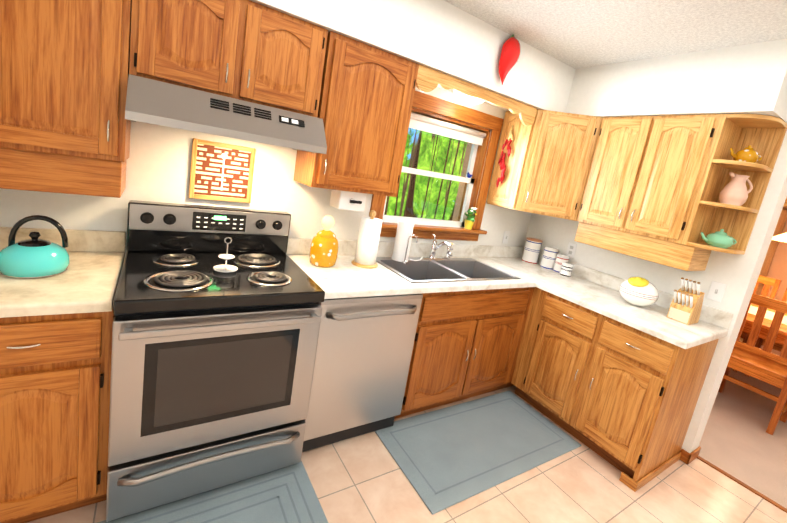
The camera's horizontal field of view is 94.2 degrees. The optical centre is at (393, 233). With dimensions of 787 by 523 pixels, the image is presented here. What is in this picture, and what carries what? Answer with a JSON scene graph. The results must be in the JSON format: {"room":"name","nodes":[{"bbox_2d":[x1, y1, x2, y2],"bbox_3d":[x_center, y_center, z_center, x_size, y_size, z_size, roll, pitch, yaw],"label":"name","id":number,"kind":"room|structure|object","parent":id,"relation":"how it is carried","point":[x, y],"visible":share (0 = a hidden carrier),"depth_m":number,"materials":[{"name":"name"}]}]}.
{"room":"kitchen","nodes":[
{"label":"kitchen","id":0,"kind":"room"},
{"bbox_2d":[0,87,531,254],"bbox_3d":[-0.226,-0.188,2.502,3.767,2.470,0.150,3,12,-33],"label":"wall","id":1,"kind":"structure","parent":0,"point":[158,164],"depth_m":1.86,"materials":[{"name":"white paint"}]},
{"bbox_2d":[0,0,135,167],"bbox_3d":[-1.275,-0.694,1.391,0.446,0.747,0.322,3,12,-33],"label":"upper cabinet","id":2,"kind":"object","parent":1,"relation":"attached to","point":[66,65],"depth_m":1.31,"materials":[{"name":"brown wood"}]},
{"bbox_2d":[132,0,267,102],"bbox_3d":[-0.869,-0.834,1.612,0.453,0.417,0.322,3,12,-33],"label":"upper cabinet","id":3,"kind":"object","parent":1,"relation":"attached to","point":[211,46],"depth_m":1.49,"materials":[{"name":"brown wood"}]},
{"bbox_2d":[125,74,326,153],"bbox_3d":[-0.745,-0.524,1.680,0.758,0.164,0.487,3,12,-33],"label":"range hood","id":4,"kind":"object","parent":3,"relation":"attached to","point":[152,101],"visible":1,"depth_m":1.47,"materials":[{"name":"silver metal"}]},
{"bbox_2d":[189,138,255,202],"bbox_3d":[-0.897,-0.323,1.925,0.300,0.300,0.020,3,12,-33],"label":"sign","id":5,"kind":"object","parent":1,"relation":"attached to","point":[221,171],"visible":1,"depth_m":1.92,"materials":[{"name":"brown wood"}]},
{"bbox_2d":[256,8,331,123],"bbox_3d":[-0.612,-0.820,1.782,0.456,0.417,0.322,3,12,-33],"label":"upper cabinet","id":6,"kind":"object","parent":1,"relation":"attached to","point":[297,52],"depth_m":1.70,"materials":[{"name":"brown wood"}]},
{"bbox_2d":[294,32,423,196],"bbox_3d":[-0.215,-0.633,2.091,0.536,0.757,0.322,3,12,-33],"label":"upper cabinet","id":7,"kind":"object","parent":1,"relation":"attached to","point":[368,101],"depth_m":1.95,"materials":[{"name":"brown wood"}]},
{"bbox_2d":[330,189,366,210],"bbox_3d":[-0.264,-0.204,2.163,0.170,0.115,0.167,3,12,-33],"label":"can opener","id":8,"kind":"object","parent":7,"relation":"attached to","point":[347,200],"visible":0.9,"depth_m":2.11,"materials":[{"name":"white plastic"}]},
{"bbox_2d":[369,91,503,240],"bbox_3d":[0.315,-0.459,2.727,1.119,0.997,0.225,3,12,-33],"label":"window unit","id":9,"kind":"structure","parent":1,"relation":"in","point":[458,129],"depth_m":2.78,"materials":[{"name":"brown wood"}]},
{"bbox_2d":[464,207,476,229],"bbox_3d":[0.617,-0.129,2.938,0.110,0.180,0.100,3,12,-33],"label":"flower pot","id":10,"kind":"object","parent":9,"relation":"on","point":[469,221],"visible":1,"depth_m":2.91,"materials":[{"name":"yellow ceramic"}]},
{"bbox_2d":[502,231,509,243],"bbox_3d":[1.004,0.031,3.258,0.070,0.115,0.008,3,12,-33],"label":"outlet","id":11,"kind":"object","parent":1,"relation":"attached to","point":[506,234],"depth_m":3.25,"materials":[{"name":"white plastic"}]},
{"bbox_2d":[487,108,527,206],"bbox_3d":[1.158,-0.568,3.014,0.627,0.747,0.289,3,12,-33],"label":"upper cabinet","id":12,"kind":"object","parent":1,"relation":"attached to","point":[515,117],"depth_m":2.86,"materials":[{"name":"brown wood"}]},
{"bbox_2d":[496,125,513,186],"bbox_3d":[0.863,-0.601,2.843,0.039,0.488,0.108,3,12,-33],"label":"hanging ristra","id":13,"kind":"object","parent":12,"relation":"hanging from","point":[501,161],"visible":0.96,"depth_m":2.83,"materials":[{"name":"red"}]},
{"bbox_2d":[27,385,786,522],"bbox_3d":[0.937,1.647,0.594,3.770,0.060,5.350,3,12,-33],"label":"floor","id":14,"kind":"structure","parent":0,"point":[360,479],"depth_m":1.91,"materials":[{"name":"beige tile"}]},
{"bbox_2d":[0,308,114,522],"bbox_3d":[-1.408,0.612,1.490,0.448,0.874,0.629,3,12,-33],"label":"base cabinet","id":15,"kind":"object","parent":14,"relation":"on","point":[55,370],"depth_m":1.27,"materials":[{"name":"brown wood"}]},
{"bbox_2d":[0,227,125,317],"bbox_3d":[-1.325,0.119,1.401,0.445,0.139,0.633,3,12,-33],"label":"countertop","id":16,"kind":"structure","parent":15,"relation":"on","point":[87,281],"depth_m":1.36,"materials":[{"name":"laminate"}]},
{"bbox_2d":[0,215,69,277],"bbox_3d":[-1.371,0.035,1.369,0.239,0.219,0.200,3,12,-33],"label":"kettle","id":17,"kind":"object","parent":16,"relation":"on","point":[34,256],"visible":1,"depth_m":1.34,"materials":[{"name":"teal metal"}]},
{"bbox_2d":[97,461,327,522],"bbox_3d":[-0.692,1.188,1.423,0.845,0.011,0.485,3,12,-33],"label":"area rug","id":18,"kind":"object","parent":14,"relation":"on","point":[287,494],"visible":0.94,"depth_m":1.58,"materials":[{"name":"grey fabric"}]},
{"bbox_2d":[106,200,324,521],"bbox_3d":[-0.840,0.509,1.738,0.754,1.174,0.717,3,12,-33],"label":"range","id":19,"kind":"object","parent":14,"relation":"on","point":[212,370],"visible":1,"depth_m":1.50,"materials":[{"name":"grey metal"}]},
{"bbox_2d":[213,237,237,272],"bbox_3d":[-0.756,0.092,1.659,0.104,0.160,0.104,3,12,-33],"label":"stand","id":20,"kind":"object","parent":19,"relation":"on","point":[225,268],"visible":1,"depth_m":1.67,"materials":[{"name":"white ceramic"}]},
{"bbox_2d":[302,294,422,451],"bbox_3d":[-0.303,0.681,2.165,0.602,0.870,0.664,3,12,-33],"label":"dishwasher","id":21,"kind":"object","parent":14,"relation":"on","point":[363,358],"visible":0.71,"depth_m":1.91,"materials":[{"name":"grey metal"}]},
{"bbox_2d":[394,290,527,418],"bbox_3d":[0.319,0.788,2.653,0.967,0.700,0.629,3,12,-33],"label":"base cabinet","id":22,"kind":"object","parent":14,"relation":"on","point":[466,345],"depth_m":2.33,"materials":[{"name":"brown wood"}]},
{"bbox_2d":[375,390,580,514],"bbox_3d":[0.537,1.250,2.251,1.220,0.011,0.616,3,12,-33],"label":"area rug","id":23,"kind":"object","parent":14,"relation":"on","point":[446,457],"visible":0.85,"depth_m":2.16,"materials":[{"name":"grey fabric"}]},
{"bbox_2d":[512,287,599,430],"bbox_3d":[1.317,0.867,2.654,0.629,0.874,0.497,3,12,-33],"label":"base cabinet","id":24,"kind":"object","parent":14,"relation":"on","point":[558,333],"depth_m":2.47,"materials":[{"name":"brown wood"}]},
{"bbox_2d":[286,238,733,348],"bbox_3d":[0.678,0.318,2.196,2.247,0.139,1.533,3,12,-33],"label":"countertop","id":25,"kind":"structure","parent":24,"relation":"on","point":[594,290],"depth_m":2.26,"materials":[{"name":"stone"}]},
{"bbox_2d":[309,216,338,266],"bbox_3d":[-0.390,0.036,2.099,0.160,0.288,0.159,3,12,-33],"label":"cookie jar","id":26,"kind":"object","parent":25,"relation":"on","point":[324,247],"visible":1,"depth_m":2.05,"materials":[{"name":"gold ceramic"}]},
{"bbox_2d":[351,210,382,268],"bbox_3d":[-0.151,0.023,2.237,0.168,0.345,0.168,3,12,-33],"label":"paper towel holder","id":27,"kind":"object","parent":25,"relation":"on","point":[368,241],"visible":1,"depth_m":2.19,"materials":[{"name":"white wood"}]},
{"bbox_2d":[391,219,422,263],"bbox_3d":[0.131,0.051,2.501,0.252,0.275,0.159,3,12,-33],"label":"water filter","id":28,"kind":"object","parent":25,"relation":"on","point":[403,239],"visible":1,"depth_m":2.44,"materials":[{"name":"white plastic"}]},
{"bbox_2d":[376,232,520,282],"bbox_3d":[0.365,0.222,2.521,0.950,0.371,0.518,3,12,-33],"label":"sink","id":29,"kind":"object","parent":25,"relation":"in","point":[433,268],"visible":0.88,"depth_m":2.61,"materials":[{"name":"silver metal"}]},
{"bbox_2d":[522,237,542,263],"bbox_3d":[1.229,0.146,3.241,0.136,0.216,0.136,3,12,-33],"label":"canister","id":30,"kind":"object","parent":25,"relation":"on","point":[532,249],"visible":1,"depth_m":3.19,"materials":[{"name":"white ceramic"}]},
{"bbox_2d":[540,246,558,269],"bbox_3d":[1.327,0.203,3.112,0.116,0.181,0.116,3,12,-33],"label":"canister","id":31,"kind":"object","parent":25,"relation":"on","point":[549,256],"visible":1,"depth_m":3.07,"materials":[{"name":"white ceramic"}]},
{"bbox_2d":[553,254,569,272],"bbox_3d":[1.391,0.244,3.028,0.100,0.151,0.100,3,12,-33],"label":"canister","id":32,"kind":"object","parent":25,"relation":"on","point":[560,258],"visible":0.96,"depth_m":2.99,"materials":[{"name":"white ceramic"}]},
{"bbox_2d":[560,262,573,276],"bbox_3d":[1.387,0.284,2.929,0.088,0.106,0.088,3,12,-33],"label":"canister","id":33,"kind":"object","parent":25,"relation":"on","point":[566,269],"visible":0.96,"depth_m":2.90,"materials":[{"name":"white ceramic"}]},
{"bbox_2d":[619,277,658,305],"bbox_3d":[1.600,0.373,2.382,0.216,0.190,0.214,3,12,-33],"label":"cookie jar","id":34,"kind":"object","parent":25,"relation":"on","point":[638,291],"visible":1,"depth_m":2.31,"materials":[{"name":"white ceramic"}]},
{"bbox_2d":[667,277,704,324],"bbox_3d":[1.765,0.398,2.196,0.206,0.260,0.110,3,12,-33],"label":"knife block","id":35,"kind":"object","parent":25,"relation":"on","point":[686,306],"visible":1,"depth_m":2.17,"materials":[{"name":"brown wood"}]},
{"bbox_2d":[567,314,718,491],"bbox_3d":[1.553,0.972,2.289,0.629,0.874,0.397,3,12,-33],"label":"base cabinet","id":36,"kind":"object","parent":14,"relation":"on","point":[622,397],"depth_m":2.10,"materials":[{"name":"brown wood"}]},
{"bbox_2d":[250,0,575,111],"bbox_3d":[0.075,-1.162,2.124,3.467,0.350,0.330,3,12,-33],"label":"wall","id":37,"kind":"structure","parent":0,"point":[445,37],"depth_m":2.08,"materials":[{"name":"white paint"}]},
{"bbox_2d":[452,89,483,104],"bbox_3d":[0.526,-0.931,2.506,0.264,0.080,0.264,3,12,-33],"label":"dome ceiling light","id":38,"kind":"object","parent":37,"relation":"attached to","point":[463,98],"visible":0.52,"depth_m":2.46,"materials":[{"name":"white glass"}]},
{"bbox_2d":[499,34,520,84],"bbox_3d":[0.733,-1.102,2.317,0.159,0.314,0.065,3,12,-33],"label":"wall decoration","id":39,"kind":"object","parent":37,"relation":"attached to","point":[510,54],"depth_m":2.28,"materials":[{"name":"red ceramic"}]},
{"bbox_2d":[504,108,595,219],"bbox_3d":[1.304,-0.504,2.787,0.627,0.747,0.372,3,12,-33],"label":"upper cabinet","id":40,"kind":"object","parent":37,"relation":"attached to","point":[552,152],"depth_m":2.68,"materials":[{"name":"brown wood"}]},
{"bbox_2d":[444,0,786,68],"bbox_3d":[2.655,-0.869,1.625,7.550,0.100,6.400,3,12,-33],"label":"ceiling","id":41,"kind":"structure","parent":0,"point":[576,34],"depth_m":1.96,"materials":[{"name":"white paint"}]},
{"bbox_2d":[772,232,786,242],"bbox_3d":[4.073,-0.367,3.391,0.600,1.013,0.600,3,12,-33],"label":"pendant lamp","id":42,"kind":"object","parent":41,"relation":"hanging from","point":[782,237],"visible":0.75,"depth_m":3.53,"materials":[{"name":"white glass"}]},
{"bbox_2d":[452,142,786,441],"bbox_3d":[1.939,0.157,2.619,0.003,2.470,4.500,3,12,-33],"label":"wall","id":43,"kind":"structure","parent":0,"point":[778,268],"depth_m":2.14,"materials":[{"name":"paint"}]},
{"bbox_2d":[524,131,786,452],"bbox_3d":[2.691,0.515,1.309,0.150,2.470,5.200,3,12,-33],"label":"wall","id":44,"kind":"structure","parent":0,"point":[737,275],"depth_m":2.27,"materials":[{"name":"white paint"}]},
{"bbox_2d":[566,242,576,257],"bbox_3d":[1.476,0.134,3.036,0.008,0.115,0.070,3,12,-33],"label":"outlet","id":45,"kind":"object","parent":44,"relation":"attached to","point":[571,248],"depth_m":3.03,"materials":[{"name":"white plastic"}]},
{"bbox_2d":[572,115,667,235],"bbox_3d":[1.599,-0.413,2.558,0.378,0.747,0.459,3,12,-33],"label":"upper cabinet","id":46,"kind":"object","parent":44,"relation":"attached to","point":[622,151],"depth_m":2.45,"materials":[{"name":"brown wood"}]},
{"bbox_2d":[636,114,747,247],"bbox_3d":[1.782,-0.341,2.325,0.322,0.747,0.419,3,12,-33],"label":"upper cabinet","id":47,"kind":"object","parent":44,"relation":"attached to","point":[649,188],"depth_m":2.16,"materials":[{"name":"brown wood"}]},
{"bbox_2d":[701,229,736,247],"bbox_3d":[1.899,0.022,2.133,0.152,0.105,0.138,3,12,-33],"label":"teapot","id":48,"kind":"object","parent":47,"relation":"on","point":[721,238],"visible":1,"depth_m":2.10,"materials":[{"name":"green ceramic"}]},
{"bbox_2d":[719,172,752,205],"bbox_3d":[1.952,-0.253,2.086,0.124,0.183,0.122,3,12,-33],"label":"pitcher","id":49,"kind":"object","parent":47,"relation":"on","point":[734,191],"visible":0.98,"depth_m":2.05,"materials":[{"name":"pink ceramic"}]},
{"bbox_2d":[730,145,761,162],"bbox_3d":[1.976,-0.446,2.052,0.131,0.107,0.116,3,12,-33],"label":"teapot","id":50,"kind":"object","parent":47,"relation":"on","point":[749,154],"visible":0.9,"depth_m":2.03,"materials":[{"name":"ceramic"}]},
{"bbox_2d":[707,281,726,301],"bbox_3d":[1.985,0.354,2.246,0.008,0.115,0.070,3,12,-33],"label":"outlet","id":51,"kind":"object","parent":44,"relation":"attached to","point":[716,291],"depth_m":2.24,"materials":[{"name":"white plastic"}]},
{"bbox_2d":[681,446,786,512],"bbox_3d":[2.113,1.484,2.253,0.030,0.075,3.100,3,12,-33],"label":"baseboard","id":52,"kind":"structure","parent":44,"relation":"attached to","point":[694,454],"depth_m":2.27,"materials":[{"name":"brown wood"}]},
{"bbox_2d":[565,38,786,122],"bbox_3d":[1.775,-0.919,2.378,0.330,0.350,1.160,3,12,-33],"label":"soffit","id":53,"kind":"structure","parent":0,"point":[746,79],"depth_m":2.13,"materials":[{"name":"white paint"}]},
{"bbox_2d":[698,368,786,508],"bbox_3d":[3.494,1.549,3.589,3.780,0.064,5.200,3,12,-33],"label":"floor","id":54,"kind":"structure","parent":0,"point":[738,442],"depth_m":2.70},
{"bbox_2d":[718,293,786,434],"bbox_3d":[3.043,1.009,3.022,0.527,1.030,0.460,3,12,-33],"label":"dining chair","id":55,"kind":"object","parent":54,"relation":"on","point":[764,364],"visible":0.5,"depth_m":2.88,"materials":[{"name":"brown wood"}]},
{"bbox_2d":[733,275,781,371],"bbox_3d":[3.873,0.946,4.174,0.527,1.030,0.460,3,12,-33],"label":"dining chair","id":56,"kind":"object","parent":54,"relation":"on","point":[768,282],"visible":0.17,"depth_m":4.08,"materials":[{"name":"brown wood"}]},
{"bbox_2d":[739,199,786,341],"bbox_3d":[4.359,0.319,5.092,0.484,2.095,1.240,3,12,-33],"label":"china hutch","id":57,"kind":"object","parent":54,"relation":"on","point":[773,245],"depth_m":4.58,"materials":[{"name":"brown wood"}]},
{"bbox_2d":[742,303,786,344],"bbox_3d":[3.568,1.169,3.406,1.190,0.760,1.900,3,12,-33],"label":"dining table","id":58,"kind":"object","parent":54,"relation":"on","point":[766,325],"visible":0.02,"depth_m":3.19,"materials":[{"name":"brown wood"}]},
{"bbox_2d":[744,288,786,376],"bbox_3d":[4.146,1.067,3.749,0.527,1.030,0.460,3,12,-33],"label":"dining chair","id":59,"kind":"object","parent":54,"relation":"on","point":[760,341],"visible":0.19,"depth_m":3.80,"materials":[{"name":"brown wood"}]},
{"label":"outside","id":60,"kind":"structure","parent":0,"visible":0},
{"bbox_2d":[384,128,466,220],"bbox_3d":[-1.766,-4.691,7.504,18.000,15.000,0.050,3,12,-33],"label":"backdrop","id":61,"kind":"structure","parent":60,"point":[410,187],"depth_m":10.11,"materials":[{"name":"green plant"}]}
]}

